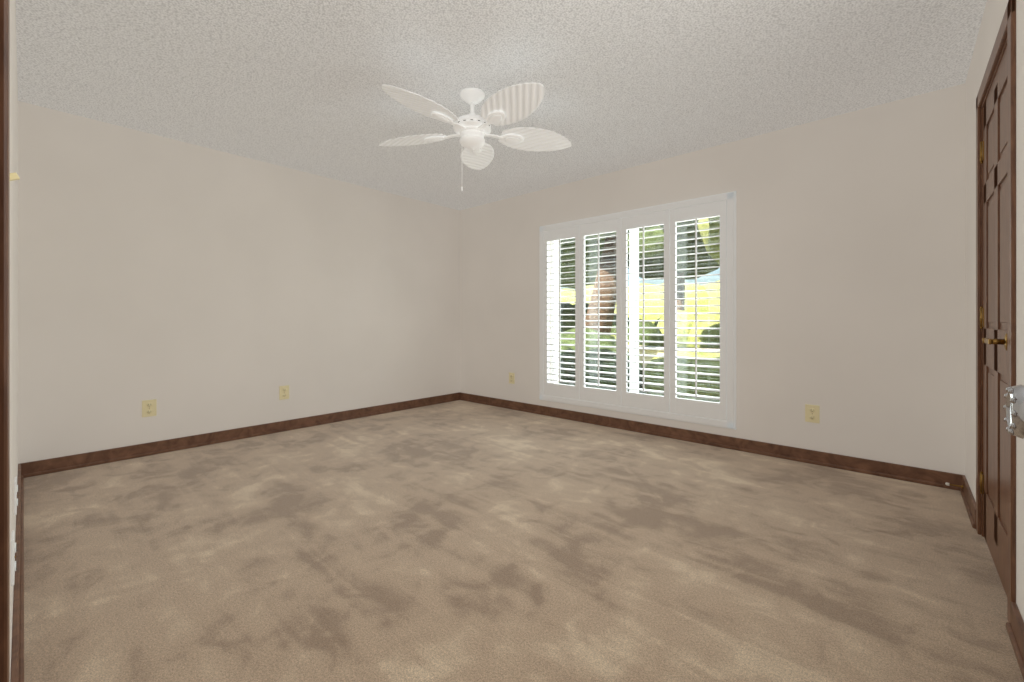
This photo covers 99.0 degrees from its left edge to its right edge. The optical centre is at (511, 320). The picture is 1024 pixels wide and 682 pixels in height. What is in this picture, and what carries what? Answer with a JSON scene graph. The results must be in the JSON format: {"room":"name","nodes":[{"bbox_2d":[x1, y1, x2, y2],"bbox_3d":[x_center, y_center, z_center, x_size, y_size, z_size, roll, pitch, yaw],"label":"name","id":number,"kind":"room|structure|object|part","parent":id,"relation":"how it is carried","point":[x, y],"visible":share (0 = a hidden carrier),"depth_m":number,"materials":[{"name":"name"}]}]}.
{"room":"empty bedroom","nodes":[
{"label":"empty bedroom","id":0,"kind":"room"},
{"bbox_2d":[10,0,17,674],"bbox_3d":[-1.546,-0.200,1.259,4.540,2.440,0.140,0,0,42],"label":"wall","id":1,"kind":"structure","parent":0,"point":[13,268],"depth_m":1.50,"materials":[{"name":"paint"}]},
{"bbox_2d":[0,0,9,681],"bbox_3d":[-0.245,-0.031,0.104,0.984,2.102,0.152,0,0,42],"label":"door frame","id":2,"kind":"structure","parent":1,"relation":"attached to","point":[4,340],"depth_m":0.44,"materials":[{"name":"brown wood"}]},
{"bbox_2d":[11,530,16,585],"bbox_3d":[-1.399,0.665,1.229,0.086,0.126,0.011,0,0,42],"label":"electrical outlet","id":3,"kind":"object","parent":1,"relation":"attached to","point":[13,556],"visible":1,"depth_m":1.20,"materials":[{"name":"white plastic"}]},
{"bbox_2d":[10,173,19,180],"bbox_3d":[-0.711,-0.200,0.619,0.086,0.126,0.019,0,0,42],"label":"light switch","id":4,"kind":"object","parent":1,"relation":"attached to","point":[14,176],"visible":0.12,"depth_m":0.62,"materials":[{"name":"beige plastic"}]},
{"bbox_2d":[14,477,18,514],"bbox_3d":[-1.884,0.665,1.662,0.086,0.126,0.011,0,0,42],"label":"electrical outlet","id":5,"kind":"object","parent":1,"relation":"attached to","point":[16,490],"visible":1,"depth_m":1.63,"materials":[{"name":"white plastic"}]},
{"bbox_2d":[10,462,29,681],"bbox_3d":[-1.863,0.973,1.652,3.485,0.095,0.024,0,0,42],"label":"baseboard","id":6,"kind":"structure","parent":1,"relation":"attached to","point":[17,649],"depth_m":1.53,"materials":[{"name":"brown wood"}]},
{"bbox_2d":[18,101,459,463],"bbox_3d":[-1.958,-0.200,4.310,0.140,2.440,4.140,0,0,42],"label":"wall","id":7,"kind":"structure","parent":0,"point":[192,289],"depth_m":3.57,"materials":[{"name":"paint"}]},
{"bbox_2d":[142,399,156,416],"bbox_3d":[-2.748,0.665,3.313,0.011,0.126,0.086,0,0,42],"label":"electrical outlet","id":8,"kind":"object","parent":7,"relation":"attached to","point":[149,408],"visible":1,"depth_m":3.31,"materials":[{"name":"beige plastic"}]},
{"bbox_2d":[30,393,457,476],"bbox_3d":[-1.933,0.973,4.214,0.024,0.095,3.750,0,0,42],"label":"baseboard","id":9,"kind":"structure","parent":7,"relation":"attached to","point":[40,467],"depth_m":3.59,"materials":[{"name":"brown wood"}]},
{"bbox_2d":[279,385,288,399],"bbox_3d":[-2.101,0.665,4.036,0.011,0.126,0.086,0,0,42],"label":"electrical outlet","id":10,"kind":"object","parent":7,"relation":"attached to","point":[283,392],"visible":1,"depth_m":4.03,"materials":[{"name":"beige plastic"}]},
{"bbox_2d":[16,0,986,209],"bbox_3d":[-0.213,-1.470,2.750,4.820,0.100,4.140,0,0,42],"label":"ceiling","id":11,"kind":"structure","parent":0,"point":[297,84],"depth_m":2.49,"materials":[{"name":"white paint"}]},
{"bbox_2d":[379,82,570,190],"bbox_3d":[-0.261,-1.114,2.695,1.289,0.612,1.269,0,0,42],"label":"ceiling fan","id":12,"kind":"object","parent":11,"relation":"hanging from","point":[511,105],"visible":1,"depth_m":2.67,"materials":[{"name":"white"}]},
{"bbox_3d":[-0.660,-1.185,2.875,0.497,0.012,0.244,0,12,18],"label":"blade","id":13,"kind":"part","parent":12,"relation":"part of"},
{"bbox_3d":[-0.503,-1.185,2.391,0.244,0.012,0.497,15,9,35],"label":"blade","id":14,"kind":"part","parent":12,"relation":"part of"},
{"bbox_3d":[-0.248,-1.185,3.174,0.244,0.012,0.497,-12,0,0],"label":"blade","id":15,"kind":"part","parent":12,"relation":"part of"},
{"bbox_3d":[0.006,-1.185,2.391,0.244,0.012,0.497,15,-9,-35],"label":"blade","id":16,"kind":"part","parent":12,"relation":"part of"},
{"bbox_3d":[0.164,-1.185,2.875,0.497,0.012,0.244,0,-12,-18],"label":"blade","id":17,"kind":"part","parent":12,"relation":"part of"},
{"bbox_2d":[24,400,1023,681],"bbox_3d":[-0.213,1.070,2.750,4.820,0.100,4.140,0,0,42],"label":"floor","id":18,"kind":"structure","parent":0,"point":[458,540],"depth_m":1.83,"materials":[{"name":"beige carpet"}]},
{"bbox_2d":[460,83,964,474],"bbox_3d":[1.093,-0.200,4.211,4.540,2.440,0.220,0,0,42],"label":"wall","id":19,"kind":"structure","parent":0,"point":[850,274],"depth_m":3.09,"materials":[{"name":"paint"}]},
{"bbox_2d":[509,372,514,383],"bbox_3d":[-0.005,0.665,5.038,0.086,0.126,0.011,0,0,42],"label":"electrical outlet","id":20,"kind":"object","parent":19,"relation":"attached to","point":[511,378],"visible":1,"depth_m":5.03,"materials":[{"name":"beige plastic"}]},
{"bbox_2d":[539,191,735,429],"bbox_3d":[1.077,-0.080,4.148,1.964,1.884,0.176,0,0,42],"label":"window unit","id":21,"kind":"structure","parent":19,"relation":"in","point":[631,296],"depth_m":4.05,"materials":[{"name":"white wood"}]},
{"bbox_2d":[543,200,726,420],"bbox_3d":[1.027,-0.080,4.092,1.833,1.756,0.070,0,0,42],"label":"window shutters","id":22,"kind":"object","parent":21,"relation":"attached to","point":[669,401],"visible":1,"depth_m":3.96,"materials":[{"name":"white wood"}]},
{"bbox_2d":[458,392,953,489],"bbox_3d":[1.012,0.973,4.120,4.540,0.095,0.024,0,0,42],"label":"baseboard","id":23,"kind":"structure","parent":19,"relation":"attached to","point":[872,467],"depth_m":3.38,"materials":[{"name":"brown wood"}]},
{"bbox_2d":[805,404,819,422],"bbox_3d":[2.142,0.665,3.119,0.086,0.126,0.011,0,0,42],"label":"electrical outlet","id":24,"kind":"object","parent":19,"relation":"attached to","point":[812,413],"visible":1,"depth_m":3.12,"materials":[{"name":"beige plastic"}]},
{"bbox_2d":[965,0,1023,620],"bbox_3d":[1.531,-0.200,1.190,0.140,2.440,4.140,0,0,42],"label":"wall","id":25,"kind":"structure","parent":0,"point":[993,15],"depth_m":1.97,"materials":[{"name":"paint"}]},
{"bbox_2d":[954,473,975,528],"bbox_3d":[2.475,0.973,2.369,0.024,0.095,0.625,0,0,42],"label":"baseboard","id":26,"kind":"structure","parent":25,"relation":"attached to","point":[969,501],"depth_m":2.39,"materials":[{"name":"brown wood"}]},
{"bbox_2d":[945,482,962,488],"bbox_3d":[2.617,0.975,2.587,0.075,0.024,0.023,0,0,42],"label":"door stop","id":27,"kind":"object","parent":26,"relation":"attached to","point":[948,484],"visible":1,"depth_m":2.59,"materials":[{"name":"gold metal"}]},
{"bbox_2d":[980,46,1006,595],"bbox_3d":[1.965,0.002,1.790,0.091,2.008,0.772,0,0,42],"label":"closet door","id":28,"kind":"structure","parent":25,"relation":"in","point":[993,317],"depth_m":1.78,"materials":[{"name":"brown wood"}]},
{"bbox_2d":[976,0,1015,622],"bbox_3d":[2.013,-0.031,1.739,0.152,2.102,0.924,0,0,42],"label":"door frame","id":29,"kind":"structure","parent":25,"relation":"attached to","point":[1006,35],"depth_m":1.48,"materials":[{"name":"brown wood"}]},
{"bbox_2d":[1006,602,1023,679],"bbox_3d":[0.911,0.973,0.627,0.035,0.095,2.195,0,0,42],"label":"baseboard","id":30,"kind":"structure","parent":25,"relation":"attached to","point":[1014,626],"depth_m":1.35,"materials":[{"name":"brown wood"}]},
{"bbox_2d":[1003,385,1023,438],"bbox_3d":[0.391,0.002,0.217,0.112,2.008,0.820,0,0,42],"label":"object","id":31,"kind":"structure","parent":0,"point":[1013,407],"depth_m":0.49,"materials":[{"name":"silver metal"}]},
{"label":"outside","id":32,"kind":"structure","parent":0,"visible":0},
{"bbox_3d":[10.682,1.250,33.345,60.000,0.140,56.000,0,0,42],"label":"ground","id":33,"kind":"structure","parent":32,"visible":0},
{"bbox_2d":[558,301,588,331],"bbox_3d":[3.600,0.151,27.304,5.752,2.846,4.113,0,0,42],"label":"bush","id":34,"kind":"object","parent":33,"relation":"on","point":[564,310],"depth_m":25.86,"materials":[{"name":"green plant"}]},
{"bbox_2d":[558,236,604,333],"bbox_3d":[0.995,-2.579,15.776,5.594,7.713,5.318,0,0,42],"label":"tree","id":35,"kind":"object","parent":33,"relation":"on","point":[591,266],"depth_m":13.82,"materials":[{"name":"green plant"}]},
{"bbox_2d":[568,278,595,288],"bbox_3d":[0.624,-2.748,20.607,8.338,8.007,7.900,0,0,42],"label":"tree","id":36,"kind":"object","parent":33,"relation":"on","point":[585,285],"depth_m":20.21,"materials":[{"name":"green plant"}]},
{"bbox_2d":[561,307,615,331],"bbox_3d":[3.819,0.420,20.077,3.868,2.134,3.136,0,0,42],"label":"bush","id":37,"kind":"object","parent":33,"relation":"on","point":[565,317],"depth_m":20.16,"materials":[{"name":"green plant"}]},
{"bbox_2d":[558,328,644,393],"bbox_3d":[1.218,0.703,6.956,2.096,1.150,1.630,0,0,42],"label":"bush","id":38,"kind":"object","parent":33,"relation":"on","point":[604,356],"depth_m":6.42,"materials":[{"name":"green plant"}]},
{"bbox_2d":[585,226,655,332],"bbox_3d":[2.925,-2.421,8.919,5.996,7.556,3.947,0,0,42],"label":"tree","id":39,"kind":"object","parent":33,"relation":"on","point":[606,297],"depth_m":9.14,"materials":[{"name":"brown plant"}]},
{"bbox_2d":[611,316,662,345],"bbox_3d":[3.598,0.589,14.996,3.095,1.506,2.274,0,0,42],"label":"bush","id":40,"kind":"object","parent":33,"relation":"on","point":[654,331],"depth_m":13.88,"materials":[{"name":"green plant"}]},
{"bbox_2d":[558,280,719,322],"bbox_3d":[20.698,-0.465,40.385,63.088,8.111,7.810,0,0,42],"label":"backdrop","id":41,"kind":"object","parent":33,"relation":"on","point":[687,288],"depth_m":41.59,"materials":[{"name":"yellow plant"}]},
{"bbox_2d":[627,345,719,366],"bbox_3d":[1.537,0.905,11.414,7.800,0.630,0.450,0,0,42],"label":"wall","id":42,"kind":"structure","parent":33,"relation":"on","point":[648,352],"depth_m":9.77,"materials":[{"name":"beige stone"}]},
{"bbox_2d":[627,219,719,310],"bbox_3d":[7.631,-3.108,18.384,7.850,8.684,8.549,0,0,42],"label":"tree","id":43,"kind":"object","parent":33,"relation":"on","point":[704,271],"depth_m":17.87,"materials":[{"name":"green plant"}]},
{"bbox_2d":[642,348,719,402],"bbox_3d":[2.592,0.771,5.633,1.786,1.007,1.125,0,0,42],"label":"bush","id":44,"kind":"object","parent":33,"relation":"on","point":[689,369],"depth_m":5.40,"materials":[{"name":"green plant"}]},
{"bbox_2d":[654,310,719,348],"bbox_3d":[6.228,0.497,14.770,2.768,1.700,2.373,0,0,42],"label":"bush","id":45,"kind":"object","parent":33,"relation":"on","point":[707,331],"depth_m":13.88,"materials":[{"name":"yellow plant"}]},
{"bbox_2d":[698,216,719,263],"bbox_3d":[7.207,-1.823,11.670,4.758,6.133,4.251,0,0,42],"label":"tree","id":46,"kind":"object","parent":33,"relation":"on","point":[711,232],"depth_m":11.82,"materials":[{"name":"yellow plant"}]}
]}

